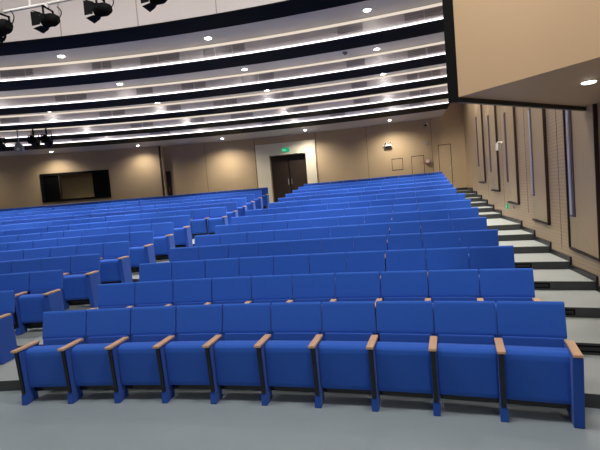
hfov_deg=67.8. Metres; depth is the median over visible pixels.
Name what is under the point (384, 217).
seat
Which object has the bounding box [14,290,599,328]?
floor
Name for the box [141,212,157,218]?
seat
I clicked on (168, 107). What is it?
air vent
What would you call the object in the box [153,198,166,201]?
seat
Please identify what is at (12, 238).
seat
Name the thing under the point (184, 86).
air vent
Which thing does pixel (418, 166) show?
door
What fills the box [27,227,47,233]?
seat
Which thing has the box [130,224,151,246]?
seat
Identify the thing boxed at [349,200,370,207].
seat
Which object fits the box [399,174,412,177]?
seat
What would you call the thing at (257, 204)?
seat cushion
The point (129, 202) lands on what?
seat
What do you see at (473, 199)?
floor
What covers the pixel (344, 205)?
seat
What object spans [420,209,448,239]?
seat
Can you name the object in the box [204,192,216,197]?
seat
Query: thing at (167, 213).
seat
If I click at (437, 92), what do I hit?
ceiling panel
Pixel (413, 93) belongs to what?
air vent
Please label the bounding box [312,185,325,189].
seat
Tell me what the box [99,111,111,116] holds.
air vent
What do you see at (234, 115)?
air vent
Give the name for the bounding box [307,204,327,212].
seat
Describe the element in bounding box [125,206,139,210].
seat
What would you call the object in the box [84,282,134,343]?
seat
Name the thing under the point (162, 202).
seat
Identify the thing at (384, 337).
lumbar cushion
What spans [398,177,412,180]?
seat
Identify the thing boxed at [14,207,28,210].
seat
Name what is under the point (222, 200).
seat
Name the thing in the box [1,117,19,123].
air vent
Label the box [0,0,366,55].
ceiling panel
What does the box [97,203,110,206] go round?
seat
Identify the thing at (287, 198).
seat
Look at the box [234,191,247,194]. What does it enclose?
seat
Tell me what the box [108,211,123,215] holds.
seat
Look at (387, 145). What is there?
emergency light
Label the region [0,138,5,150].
spotlight
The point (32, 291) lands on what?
lumbar cushion
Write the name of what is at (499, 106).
trim
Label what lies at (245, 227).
seat
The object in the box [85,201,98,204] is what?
seat
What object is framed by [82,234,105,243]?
seat
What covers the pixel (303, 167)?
door
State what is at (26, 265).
seat
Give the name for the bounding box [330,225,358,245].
seat
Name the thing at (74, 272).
lumbar cushion
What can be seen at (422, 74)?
air vent
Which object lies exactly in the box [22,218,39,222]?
seat
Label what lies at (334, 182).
seat
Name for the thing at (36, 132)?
air vent
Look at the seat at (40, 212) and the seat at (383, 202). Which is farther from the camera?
the seat at (40, 212)
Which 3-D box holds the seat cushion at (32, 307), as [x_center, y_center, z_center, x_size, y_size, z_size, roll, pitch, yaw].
[-4.156,1.320,7.083,0.492,0.452,0.182,-5,3,3]
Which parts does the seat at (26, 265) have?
backrest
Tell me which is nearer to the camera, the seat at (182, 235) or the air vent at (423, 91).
the seat at (182, 235)
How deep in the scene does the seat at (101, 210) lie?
16.17 m
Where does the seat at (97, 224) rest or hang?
on the floor at (504, 235)
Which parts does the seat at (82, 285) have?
backrest, panel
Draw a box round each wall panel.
[474,104,485,182]
[487,105,500,191]
[503,106,519,204]
[528,108,550,224]
[562,104,599,261]
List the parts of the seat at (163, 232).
backrest, panel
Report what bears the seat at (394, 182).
on the floor at (480, 203)
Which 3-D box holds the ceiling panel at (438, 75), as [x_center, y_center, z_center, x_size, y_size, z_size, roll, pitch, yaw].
[-5.593,-3.272,12.661,20.078,0.299,2.600,-5,3,0]
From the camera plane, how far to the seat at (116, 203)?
18.10 m
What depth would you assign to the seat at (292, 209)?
11.70 m
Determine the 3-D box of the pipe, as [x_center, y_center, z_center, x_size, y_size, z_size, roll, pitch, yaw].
[-1.819,-3.996,5.079,5.516,2.555,0.229,-4,4,11]
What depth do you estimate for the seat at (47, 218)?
15.08 m
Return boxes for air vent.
[0,71,7,78]
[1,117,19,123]
[8,69,24,77]
[25,68,32,76]
[30,130,51,134]
[55,95,65,101]
[66,93,86,100]
[72,137,89,140]
[92,62,101,70]
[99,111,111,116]
[102,61,111,68]
[112,110,124,115]
[131,123,141,127]
[136,87,152,94]
[140,55,157,64]
[143,122,152,126]
[150,131,169,134]
[158,53,179,62]
[166,105,180,110]
[181,83,193,89]
[190,117,203,122]
[194,81,205,88]
[203,48,214,56]
[213,100,224,105]
[215,45,231,54]
[226,98,236,104]
[231,112,252,118]
[232,43,244,52]
[242,75,257,82]
[258,72,273,80]
[262,120,279,124]
[267,93,280,99]
[281,91,293,97]
[286,106,307,112]
[330,112,344,116]
[337,23,362,35]
[346,58,364,67]
[351,81,366,88]
[354,97,369,103]
[404,10,423,22]
[407,48,425,57]
[407,73,416,80]
[410,90,419,96]
[410,102,424,106]
[419,71,431,78]
[421,89,429,94]
[424,6,442,18]
[427,44,444,53]
[432,70,440,75]
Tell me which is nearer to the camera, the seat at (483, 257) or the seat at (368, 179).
the seat at (483, 257)
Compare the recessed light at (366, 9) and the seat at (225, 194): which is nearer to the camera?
the recessed light at (366, 9)
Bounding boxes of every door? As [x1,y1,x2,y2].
[166,171,172,195]
[255,140,317,202]
[411,155,424,173]
[438,144,452,183]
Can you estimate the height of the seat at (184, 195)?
0.925 m
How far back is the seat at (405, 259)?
6.28 m
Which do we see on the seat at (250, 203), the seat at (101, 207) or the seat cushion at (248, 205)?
the seat cushion at (248, 205)
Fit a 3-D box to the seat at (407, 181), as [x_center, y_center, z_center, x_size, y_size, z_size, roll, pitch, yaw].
[3.745,-1.102,15.645,0.584,0.925,0.563,-4,4,17]
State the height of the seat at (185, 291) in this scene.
0.925 m
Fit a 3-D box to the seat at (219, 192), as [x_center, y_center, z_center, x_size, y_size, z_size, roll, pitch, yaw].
[-3.255,-0.975,18.869,0.584,0.925,0.563,-5,4,4]
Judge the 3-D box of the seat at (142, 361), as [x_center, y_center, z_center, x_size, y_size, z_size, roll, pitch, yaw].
[-1.675,1.416,4.916,0.584,0.925,0.563,-4,4,10]
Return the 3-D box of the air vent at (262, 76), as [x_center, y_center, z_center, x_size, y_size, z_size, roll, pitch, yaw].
[-0.806,-3.543,10.660,0.371,0.150,0.008,-4,4,11]
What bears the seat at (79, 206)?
on the floor at (473, 199)
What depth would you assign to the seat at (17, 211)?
17.63 m
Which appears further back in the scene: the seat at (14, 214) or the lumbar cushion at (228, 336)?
the seat at (14, 214)
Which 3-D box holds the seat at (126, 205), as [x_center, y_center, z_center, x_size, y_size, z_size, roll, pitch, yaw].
[-6.398,-0.341,16.976,0.584,0.925,0.563,-5,3,-2]
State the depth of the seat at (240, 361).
4.59 m
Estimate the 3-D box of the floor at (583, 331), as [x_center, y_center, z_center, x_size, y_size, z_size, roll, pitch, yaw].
[-4.342,1.841,6.059,16.786,0.127,2.662,-5,3,2]
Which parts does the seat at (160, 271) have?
backrest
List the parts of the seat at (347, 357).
backrest, armrest, panel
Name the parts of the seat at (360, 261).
backrest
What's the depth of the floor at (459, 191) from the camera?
17.08 m
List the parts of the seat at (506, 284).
backrest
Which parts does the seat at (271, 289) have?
backrest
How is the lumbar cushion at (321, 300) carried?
on the seat at (316, 287)
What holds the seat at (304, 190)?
on the floor at (480, 203)
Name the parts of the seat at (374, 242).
backrest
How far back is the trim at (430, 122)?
19.77 m
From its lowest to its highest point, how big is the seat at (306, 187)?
0.925 m
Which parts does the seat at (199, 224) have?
backrest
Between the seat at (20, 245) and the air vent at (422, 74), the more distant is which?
the air vent at (422, 74)
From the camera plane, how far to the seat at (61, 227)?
12.18 m
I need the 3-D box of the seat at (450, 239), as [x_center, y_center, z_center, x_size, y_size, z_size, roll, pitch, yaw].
[2.200,0.590,6.869,0.584,0.925,0.564,-4,4,19]
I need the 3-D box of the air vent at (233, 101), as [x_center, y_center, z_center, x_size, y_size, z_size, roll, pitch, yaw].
[-2.000,-3.586,12.982,0.330,0.150,0.007,-4,4,7]
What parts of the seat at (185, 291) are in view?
backrest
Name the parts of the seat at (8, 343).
armrest, backrest, panel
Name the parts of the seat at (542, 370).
backrest, armrest, panel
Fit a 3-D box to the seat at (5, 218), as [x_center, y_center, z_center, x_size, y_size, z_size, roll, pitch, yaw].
[-10.425,0.208,15.580,0.584,0.925,0.563,-5,4,-10]
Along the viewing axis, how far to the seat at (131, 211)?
15.25 m
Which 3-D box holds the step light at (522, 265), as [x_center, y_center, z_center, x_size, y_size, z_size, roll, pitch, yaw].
[3.760,0.689,7.548,0.280,0.075,0.012,-3,4,22]
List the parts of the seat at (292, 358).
backrest, armrest, panel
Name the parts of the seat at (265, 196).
backrest, panel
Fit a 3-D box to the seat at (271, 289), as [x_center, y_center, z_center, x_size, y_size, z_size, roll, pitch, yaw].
[-0.373,1.137,5.626,0.584,0.925,0.563,-4,4,14]
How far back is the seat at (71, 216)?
15.14 m
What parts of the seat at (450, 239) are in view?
backrest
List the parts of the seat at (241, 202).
backrest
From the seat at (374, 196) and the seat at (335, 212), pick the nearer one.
the seat at (335, 212)
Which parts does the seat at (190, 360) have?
backrest, armrest, panel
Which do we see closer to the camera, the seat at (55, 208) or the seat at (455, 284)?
the seat at (455, 284)
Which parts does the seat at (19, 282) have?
backrest, panel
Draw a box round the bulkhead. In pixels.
[442,0,599,110]
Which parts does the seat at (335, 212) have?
backrest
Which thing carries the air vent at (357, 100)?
attached to the ceiling panel at (437, 92)
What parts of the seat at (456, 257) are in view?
backrest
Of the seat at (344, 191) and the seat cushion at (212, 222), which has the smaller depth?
the seat cushion at (212, 222)
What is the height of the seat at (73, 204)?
0.925 m
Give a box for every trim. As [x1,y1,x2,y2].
[158,146,164,195]
[204,122,433,191]
[273,153,304,193]
[484,106,561,242]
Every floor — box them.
[0,305,599,449]
[0,355,599,408]
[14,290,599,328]
[14,317,599,354]
[69,269,594,304]
[131,240,548,272]
[132,253,568,282]
[155,230,533,259]
[175,218,520,247]
[193,212,500,237]
[263,190,471,208]
[465,193,475,197]
[465,197,480,201]
[471,201,486,206]
[471,206,492,212]
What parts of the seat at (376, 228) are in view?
backrest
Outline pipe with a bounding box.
[3,0,71,13]
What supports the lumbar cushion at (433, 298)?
on the seat at (455, 284)
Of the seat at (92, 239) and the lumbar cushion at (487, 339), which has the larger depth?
the seat at (92, 239)
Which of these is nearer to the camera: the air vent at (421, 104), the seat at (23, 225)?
the seat at (23, 225)
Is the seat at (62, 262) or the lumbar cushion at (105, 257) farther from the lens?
the lumbar cushion at (105, 257)
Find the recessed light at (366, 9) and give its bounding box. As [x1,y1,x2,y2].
[362,8,371,11]
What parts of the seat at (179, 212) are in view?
backrest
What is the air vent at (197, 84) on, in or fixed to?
attached to the ceiling panel at (433, 53)
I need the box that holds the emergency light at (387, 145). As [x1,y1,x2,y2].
[383,141,391,147]
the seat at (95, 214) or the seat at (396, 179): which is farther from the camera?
the seat at (396, 179)
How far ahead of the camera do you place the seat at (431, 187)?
13.79 m
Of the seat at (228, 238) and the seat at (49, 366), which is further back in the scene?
the seat at (228, 238)
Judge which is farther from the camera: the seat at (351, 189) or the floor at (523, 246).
the seat at (351, 189)
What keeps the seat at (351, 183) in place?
on the floor at (473, 199)
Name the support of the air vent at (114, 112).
attached to the ceiling panel at (438, 75)
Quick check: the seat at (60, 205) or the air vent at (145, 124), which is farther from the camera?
the seat at (60, 205)
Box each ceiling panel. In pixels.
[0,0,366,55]
[0,2,443,90]
[0,41,445,114]
[0,66,446,130]
[0,84,447,142]
[0,98,449,151]
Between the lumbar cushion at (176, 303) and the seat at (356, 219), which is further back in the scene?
the seat at (356, 219)
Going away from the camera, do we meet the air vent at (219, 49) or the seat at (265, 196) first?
the air vent at (219, 49)
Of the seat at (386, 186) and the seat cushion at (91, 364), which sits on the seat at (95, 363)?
the seat cushion at (91, 364)
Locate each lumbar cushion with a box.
[30,289,55,293]
[43,337,83,345]
[72,270,96,274]
[87,335,128,343]
[98,305,132,308]
[104,256,123,259]
[132,334,172,341]
[136,303,170,306]
[175,302,206,305]
[178,333,219,340]
[214,300,248,303]
[225,333,268,340]
[254,299,289,303]
[274,332,318,340]
[295,298,332,303]
[325,333,372,340]
[338,297,377,301]
[379,333,430,342]
[384,297,425,300]
[432,297,476,302]
[438,334,494,344]
[483,297,532,302]
[502,336,563,347]
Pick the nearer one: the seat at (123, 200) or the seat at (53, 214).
the seat at (53, 214)
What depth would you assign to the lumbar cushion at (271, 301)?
5.77 m
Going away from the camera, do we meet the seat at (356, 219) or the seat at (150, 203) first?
the seat at (356, 219)
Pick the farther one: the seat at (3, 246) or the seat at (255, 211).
the seat at (255, 211)
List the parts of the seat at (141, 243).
backrest, panel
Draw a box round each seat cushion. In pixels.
[18,293,45,322]
[25,345,66,386]
[63,274,88,299]
[71,343,112,385]
[99,259,120,281]
[118,342,160,384]
[129,246,145,267]
[153,236,167,254]
[165,341,209,384]
[174,228,185,244]
[191,219,206,233]
[208,217,222,232]
[214,340,260,385]
[227,212,232,224]
[237,207,242,216]
[246,202,251,209]
[254,199,259,208]
[262,195,266,205]
[265,340,313,387]
[269,317,273,339]
[318,341,370,389]
[375,341,432,393]
[432,303,438,343]
[437,343,498,397]
[494,303,501,337]
[504,345,571,403]
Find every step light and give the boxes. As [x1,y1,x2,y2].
[515,263,531,267]
[534,283,549,287]
[565,309,574,314]
[577,345,599,352]
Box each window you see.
[39,169,110,202]
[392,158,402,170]
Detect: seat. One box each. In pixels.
[0,208,13,211]
[0,217,10,220]
[0,224,14,230]
[0,235,17,242]
[0,243,7,250]
[0,249,23,260]
[0,261,11,273]
[0,272,29,334]
[0,290,17,364]
[1,213,17,217]
[4,220,21,224]
[5,228,26,235]
[8,210,23,213]
[8,240,32,250]
[10,310,86,404]
[11,216,27,219]
[11,258,41,293]
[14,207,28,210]
[15,223,33,228]
[18,212,33,215]
[18,233,40,241]
[18,269,64,325]
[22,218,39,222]
[24,209,38,212]
[24,247,50,258]
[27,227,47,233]
[28,214,44,218]
[29,206,42,208]
[33,238,57,248]
[34,211,49,214]
[34,221,51,227]
[39,208,53,210]
[40,217,56,221]
[41,231,63,239]
[41,256,70,309]
[43,205,57,207]
[45,213,60,217]
[48,225,68,231]
[50,209,64,213]
[50,245,76,274]
[52,220,69,225]
[54,206,67,209]
[57,215,73,220]
[58,204,71,206]
[58,236,81,245]
[61,212,76,215]
[63,253,100,307]
[64,229,85,237]
[65,208,79,211]
[68,205,82,208]
[69,223,88,229]
[70,218,87,224]
[71,203,84,205]
[71,243,103,282]
[71,307,131,402]
[74,214,90,218]
[77,210,92,214]
[80,207,94,210]
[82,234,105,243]
[83,204,96,207]
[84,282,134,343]
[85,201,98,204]
[86,227,107,235]
[88,217,105,222]
[89,221,109,228]
[91,213,107,217]
[93,209,108,213]
[95,206,109,209]
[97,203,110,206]
[99,200,111,203]
[99,241,132,283]
[102,232,129,259]
[106,215,122,221]
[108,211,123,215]
[108,226,129,233]
[109,208,124,211]
[110,205,124,208]
[110,220,129,226]
[111,202,124,205]
[112,199,125,202]
[118,306,176,402]
[123,214,140,219]
[124,210,139,214]
[125,201,138,203]
[125,203,139,206]
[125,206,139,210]
[126,198,138,201]
[129,231,155,269]
[129,280,172,341]
[130,218,149,224]
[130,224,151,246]
[134,262,171,306]
[139,197,151,200]
[139,199,152,203]
[140,202,153,205]
[140,205,154,209]
[140,208,156,213]
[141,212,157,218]
[150,216,169,223]
[152,196,164,198]
[152,222,174,260]
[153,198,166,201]
[154,201,168,204]
[155,204,170,208]
[157,207,172,211]
[158,211,174,216]
[165,195,177,197]
[165,304,222,403]
[167,197,179,200]
[169,200,182,203]
[170,215,192,246]
[170,246,198,261]
[171,203,185,206]
[172,260,205,305]
[173,206,188,210]
[173,278,211,340]
[175,209,192,238]
[178,194,190,196]
[180,196,193,199]
[183,199,196,202]
[186,201,200,205]
[189,204,204,212]
[191,193,203,195]
[191,208,209,235]
[194,195,206,198]
[194,234,220,245]
[197,197,210,201]
[199,244,228,260]
[201,200,215,204]
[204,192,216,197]
[205,203,220,208]
[205,258,239,303]
[207,194,220,199]
[208,207,227,233]
[211,196,225,199]
[212,276,251,340]
[214,303,271,405]
[215,224,238,233]
[216,199,230,202]
[217,191,228,193]
[221,193,233,195]
[221,202,237,224]
[221,232,247,244]
[226,195,239,198]
[229,190,241,192]
[229,242,258,273]
[231,197,246,216]
[231,216,252,223]
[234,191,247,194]
[239,222,262,240]
[239,256,273,302]
[240,194,255,209]
[242,188,254,191]
[245,209,264,215]
[247,230,274,242]
[248,190,262,208]
[252,274,292,339]
[253,214,274,222]
[255,187,268,207]
[259,240,289,255]
[263,220,287,236]
[265,207,285,214]
[265,302,324,407]
[269,202,285,207]
[274,254,309,301]
[275,212,297,221]
[275,228,301,248]
[278,197,293,206]
[285,193,300,197]
[286,200,303,206]
[286,205,306,212]
[288,218,312,228]
[290,238,320,260]
[292,189,306,192]
[293,273,336,340]
[294,196,310,200]
[298,186,311,189]
[298,210,320,219]
[301,192,315,195]
[302,226,329,238]
[304,183,316,186]
[304,199,321,207]
[307,188,321,194]
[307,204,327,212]
[310,252,346,300]
[311,194,327,199]
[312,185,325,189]
[313,217,337,237]
[316,190,331,195]
[317,182,329,184]
[318,301,379,411]
[321,209,343,225]
[321,237,353,261]
[322,187,335,190]
[322,197,339,204]
[326,183,339,189]
[328,193,344,197]
[328,202,348,209]
[330,181,342,183]
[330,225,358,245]
[332,189,347,195]
[336,185,350,189]
[336,271,382,340]
[338,215,364,235]
[340,182,353,187]
[340,196,357,202]
[343,179,356,182]
[344,207,367,220]
[345,191,361,200]
[347,250,384,300]
[348,187,363,191]
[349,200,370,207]
[352,184,366,190]
[354,181,368,184]
[354,235,386,270]
[357,178,370,181]
[358,194,376,200]
[359,223,388,249]
[362,190,378,194]
[364,186,380,190]
[365,213,391,234]
[367,183,381,186]
[368,205,392,218]
[369,180,382,183]
[371,177,384,181]
[371,199,393,211]
[375,301,440,415]
[377,193,395,200]
[379,188,396,193]
[381,185,397,189]
[381,270,431,335]
[382,181,397,186]
[384,178,397,181]
[385,176,398,178]
[385,249,428,297]
[387,233,422,249]
[389,221,422,238]
[392,211,420,229]
[393,203,419,217]
[394,197,416,204]
[396,191,415,197]
[397,187,414,192]
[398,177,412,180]
[398,180,413,183]
[398,183,414,187]
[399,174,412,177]
[413,173,427,179]
[414,176,428,179]
[414,178,429,183]
[415,182,431,191]
[415,185,433,190]
[416,190,435,196]
[417,195,440,203]
[418,201,443,218]
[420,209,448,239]
[421,219,452,243]
[423,231,459,269]
[426,247,468,300]
[428,172,442,175]
[428,269,483,343]
[429,174,444,181]
[431,177,446,181]
[432,180,449,184]
[434,184,452,189]
[434,301,508,421]
[436,188,455,197]
[441,193,464,201]
[444,199,470,216]
[449,207,478,230]
[453,217,486,242]
[460,229,498,268]
[469,245,514,298]
[479,268,540,337]
[497,301,584,428]
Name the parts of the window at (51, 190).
panel, panel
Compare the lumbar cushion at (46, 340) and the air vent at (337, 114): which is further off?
the air vent at (337, 114)
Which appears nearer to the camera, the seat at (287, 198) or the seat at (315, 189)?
the seat at (287, 198)
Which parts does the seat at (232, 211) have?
backrest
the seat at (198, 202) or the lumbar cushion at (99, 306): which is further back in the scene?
the seat at (198, 202)
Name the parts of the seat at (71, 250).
backrest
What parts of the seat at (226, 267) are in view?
backrest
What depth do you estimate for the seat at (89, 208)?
17.07 m
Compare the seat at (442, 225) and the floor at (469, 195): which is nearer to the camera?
the seat at (442, 225)
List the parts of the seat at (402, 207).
backrest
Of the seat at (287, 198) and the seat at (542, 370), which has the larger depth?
the seat at (287, 198)
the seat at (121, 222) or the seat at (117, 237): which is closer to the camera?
the seat at (117, 237)
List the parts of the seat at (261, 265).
backrest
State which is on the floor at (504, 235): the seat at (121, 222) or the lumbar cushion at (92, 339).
the seat at (121, 222)
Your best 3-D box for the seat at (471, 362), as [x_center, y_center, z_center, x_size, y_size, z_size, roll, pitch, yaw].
[1.526,1.204,4.036,0.584,0.925,0.564,-3,4,20]
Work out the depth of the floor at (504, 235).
9.41 m
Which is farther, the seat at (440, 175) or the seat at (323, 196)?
the seat at (440, 175)
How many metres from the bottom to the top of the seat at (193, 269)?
0.925 m
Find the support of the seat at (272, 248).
on the floor at (586, 303)
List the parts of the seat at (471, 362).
backrest, armrest, panel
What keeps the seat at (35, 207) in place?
on the floor at (469, 195)
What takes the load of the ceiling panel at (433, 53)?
attached to the ceiling at (350, 12)
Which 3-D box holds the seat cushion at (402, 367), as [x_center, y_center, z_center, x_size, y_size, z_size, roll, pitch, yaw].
[0.973,1.329,4.168,0.492,0.452,0.182,-4,4,19]
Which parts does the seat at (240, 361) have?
backrest, armrest, panel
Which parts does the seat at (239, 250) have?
backrest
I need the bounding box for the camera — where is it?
[495,141,501,150]
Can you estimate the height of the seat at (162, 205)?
0.925 m
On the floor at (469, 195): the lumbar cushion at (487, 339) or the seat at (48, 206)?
the seat at (48, 206)
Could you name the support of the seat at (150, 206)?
on the floor at (483, 208)
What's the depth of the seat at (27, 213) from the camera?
16.79 m
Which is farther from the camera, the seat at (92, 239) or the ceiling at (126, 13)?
the seat at (92, 239)
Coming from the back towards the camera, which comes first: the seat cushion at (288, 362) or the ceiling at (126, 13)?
the ceiling at (126, 13)
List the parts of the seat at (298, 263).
backrest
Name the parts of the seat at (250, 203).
backrest, panel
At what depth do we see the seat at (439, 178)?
15.49 m
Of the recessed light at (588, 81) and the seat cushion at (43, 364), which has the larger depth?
the seat cushion at (43, 364)
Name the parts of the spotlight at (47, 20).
barn door, barn door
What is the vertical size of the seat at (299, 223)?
0.925 m
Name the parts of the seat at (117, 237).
backrest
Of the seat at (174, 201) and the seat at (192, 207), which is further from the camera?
the seat at (174, 201)
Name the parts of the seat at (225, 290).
backrest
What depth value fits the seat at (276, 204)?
13.91 m
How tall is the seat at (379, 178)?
0.925 m
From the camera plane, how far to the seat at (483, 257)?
5.90 m
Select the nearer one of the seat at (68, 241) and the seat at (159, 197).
the seat at (68, 241)
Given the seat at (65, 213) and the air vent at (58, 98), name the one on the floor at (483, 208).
the seat at (65, 213)
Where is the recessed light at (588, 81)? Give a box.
[580,79,597,83]
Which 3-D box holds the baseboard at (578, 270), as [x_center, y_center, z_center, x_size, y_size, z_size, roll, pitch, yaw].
[3.971,0.439,5.504,0.029,1.866,26.322,-4,4,13]
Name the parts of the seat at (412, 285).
backrest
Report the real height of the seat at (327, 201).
0.925 m
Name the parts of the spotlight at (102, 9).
barn door, barn door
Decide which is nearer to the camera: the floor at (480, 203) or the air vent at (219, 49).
the air vent at (219, 49)
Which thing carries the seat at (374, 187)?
on the floor at (483, 208)
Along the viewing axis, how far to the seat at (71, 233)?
11.24 m
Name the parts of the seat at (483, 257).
backrest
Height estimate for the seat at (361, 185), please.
0.925 m
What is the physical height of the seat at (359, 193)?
0.925 m
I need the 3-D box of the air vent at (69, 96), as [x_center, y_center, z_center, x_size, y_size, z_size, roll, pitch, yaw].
[-5.562,-3.175,11.105,0.499,0.150,0.008,-5,3,0]
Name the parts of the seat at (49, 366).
armrest, panel, backrest, armrest, panel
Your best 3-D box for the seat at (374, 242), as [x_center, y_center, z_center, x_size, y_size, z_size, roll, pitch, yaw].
[1.148,0.656,7.213,0.584,0.925,0.564,-4,4,17]
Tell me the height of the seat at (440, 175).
0.925 m
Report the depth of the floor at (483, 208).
13.26 m
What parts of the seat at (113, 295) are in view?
backrest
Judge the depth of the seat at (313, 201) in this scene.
13.71 m
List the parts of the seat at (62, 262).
backrest, panel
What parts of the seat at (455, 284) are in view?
backrest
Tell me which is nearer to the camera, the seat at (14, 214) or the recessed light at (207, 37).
the recessed light at (207, 37)
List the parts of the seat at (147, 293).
backrest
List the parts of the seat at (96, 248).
backrest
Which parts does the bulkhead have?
corner post, edge trim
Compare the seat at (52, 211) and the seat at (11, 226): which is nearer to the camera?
the seat at (11, 226)
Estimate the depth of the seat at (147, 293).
6.13 m
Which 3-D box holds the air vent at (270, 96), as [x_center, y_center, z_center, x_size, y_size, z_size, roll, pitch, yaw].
[-0.743,-3.679,12.787,0.383,0.150,0.008,-4,4,10]
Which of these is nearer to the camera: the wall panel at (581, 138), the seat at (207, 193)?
the wall panel at (581, 138)
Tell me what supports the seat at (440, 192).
on the floor at (500, 224)
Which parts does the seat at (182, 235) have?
backrest, panel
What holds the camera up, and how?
attached to the wall at (553, 232)
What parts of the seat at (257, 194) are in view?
backrest, panel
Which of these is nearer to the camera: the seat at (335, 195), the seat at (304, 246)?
the seat at (304, 246)
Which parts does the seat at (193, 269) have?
backrest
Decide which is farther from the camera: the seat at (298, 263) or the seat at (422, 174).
the seat at (422, 174)
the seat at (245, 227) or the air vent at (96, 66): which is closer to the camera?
the air vent at (96, 66)
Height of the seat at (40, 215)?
0.925 m
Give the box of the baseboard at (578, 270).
[467,188,599,291]
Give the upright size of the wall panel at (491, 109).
4.850 m
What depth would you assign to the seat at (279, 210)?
11.80 m
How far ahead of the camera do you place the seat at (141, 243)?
9.96 m
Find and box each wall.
[0,146,167,208]
[60,173,93,198]
[163,103,467,202]
[463,102,599,285]
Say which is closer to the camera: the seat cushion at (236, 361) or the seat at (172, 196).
the seat cushion at (236, 361)
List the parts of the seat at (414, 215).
backrest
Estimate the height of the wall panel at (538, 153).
5.440 m
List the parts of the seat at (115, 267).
backrest, panel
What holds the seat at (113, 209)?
on the floor at (483, 208)
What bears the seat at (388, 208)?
on the floor at (523, 246)
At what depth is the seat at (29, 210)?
17.73 m
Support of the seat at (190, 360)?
on the floor at (291, 420)
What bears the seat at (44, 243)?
on the floor at (538, 260)
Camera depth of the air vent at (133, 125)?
15.39 m
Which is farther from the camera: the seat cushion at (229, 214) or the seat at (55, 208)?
the seat at (55, 208)
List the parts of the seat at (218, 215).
backrest, panel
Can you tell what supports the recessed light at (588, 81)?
in the bulkhead
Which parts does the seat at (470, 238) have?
backrest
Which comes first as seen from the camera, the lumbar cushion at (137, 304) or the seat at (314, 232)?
the lumbar cushion at (137, 304)
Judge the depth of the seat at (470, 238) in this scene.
6.86 m
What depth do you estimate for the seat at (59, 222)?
14.19 m
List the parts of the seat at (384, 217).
backrest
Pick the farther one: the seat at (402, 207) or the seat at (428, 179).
the seat at (428, 179)
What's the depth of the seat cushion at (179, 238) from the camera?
11.79 m
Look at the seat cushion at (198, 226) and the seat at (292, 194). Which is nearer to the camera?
the seat cushion at (198, 226)
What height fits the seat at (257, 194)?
0.925 m
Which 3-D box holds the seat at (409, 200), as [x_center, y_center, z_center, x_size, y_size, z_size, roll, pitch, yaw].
[2.575,-0.196,10.812,0.584,0.925,0.563,-4,4,17]
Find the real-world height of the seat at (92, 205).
0.925 m
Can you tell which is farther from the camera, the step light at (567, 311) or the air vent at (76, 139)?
the air vent at (76, 139)
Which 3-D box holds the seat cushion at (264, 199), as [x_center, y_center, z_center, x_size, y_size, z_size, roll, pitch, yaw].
[-1.624,-1.011,18.663,0.492,0.452,0.182,-4,4,6]
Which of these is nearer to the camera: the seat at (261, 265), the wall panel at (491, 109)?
the seat at (261, 265)
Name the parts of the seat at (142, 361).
backrest, armrest, panel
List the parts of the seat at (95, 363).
backrest, armrest, panel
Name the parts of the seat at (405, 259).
backrest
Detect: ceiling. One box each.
[0,0,285,42]
[0,0,446,131]
[0,109,445,156]
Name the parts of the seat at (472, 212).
backrest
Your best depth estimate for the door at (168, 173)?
20.32 m
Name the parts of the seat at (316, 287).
backrest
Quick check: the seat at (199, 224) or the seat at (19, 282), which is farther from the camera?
the seat at (199, 224)
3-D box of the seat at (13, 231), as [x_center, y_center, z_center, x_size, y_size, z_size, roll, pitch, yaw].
[-7.639,0.586,11.902,0.584,0.925,0.563,-5,4,-5]
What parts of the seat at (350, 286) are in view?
backrest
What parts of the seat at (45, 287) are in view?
backrest, armrest, panel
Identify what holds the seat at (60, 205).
on the floor at (469, 195)
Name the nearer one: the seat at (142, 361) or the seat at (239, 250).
the seat at (142, 361)
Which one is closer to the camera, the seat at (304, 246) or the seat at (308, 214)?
the seat at (304, 246)
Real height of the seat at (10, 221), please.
0.925 m
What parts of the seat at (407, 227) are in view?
backrest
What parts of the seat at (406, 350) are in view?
backrest, armrest, panel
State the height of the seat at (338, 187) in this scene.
0.925 m
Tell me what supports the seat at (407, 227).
on the floor at (559, 279)
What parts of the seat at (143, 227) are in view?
backrest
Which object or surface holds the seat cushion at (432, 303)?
on the seat at (455, 284)
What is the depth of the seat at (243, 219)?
10.95 m
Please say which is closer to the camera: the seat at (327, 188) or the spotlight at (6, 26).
the spotlight at (6, 26)
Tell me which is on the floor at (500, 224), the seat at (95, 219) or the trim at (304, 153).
the seat at (95, 219)
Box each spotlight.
[0,8,14,42]
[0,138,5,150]
[14,130,24,151]
[27,129,39,147]
[30,3,61,33]
[40,128,52,146]
[83,0,113,23]
[141,0,166,11]
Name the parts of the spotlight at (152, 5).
barn door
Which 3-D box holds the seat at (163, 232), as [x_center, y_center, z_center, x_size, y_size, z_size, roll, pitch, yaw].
[-3.410,0.419,10.980,0.590,0.925,0.563,-5,4,4]
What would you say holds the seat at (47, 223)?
on the floor at (500, 224)
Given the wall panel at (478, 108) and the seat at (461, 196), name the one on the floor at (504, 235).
the seat at (461, 196)
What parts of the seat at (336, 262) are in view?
backrest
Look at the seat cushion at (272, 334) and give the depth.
5.48 m
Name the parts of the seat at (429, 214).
backrest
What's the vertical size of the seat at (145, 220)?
0.925 m
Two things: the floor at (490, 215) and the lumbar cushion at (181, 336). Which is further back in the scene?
the floor at (490, 215)
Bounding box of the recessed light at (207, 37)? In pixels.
[203,36,212,39]
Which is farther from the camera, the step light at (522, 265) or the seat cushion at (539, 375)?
the step light at (522, 265)

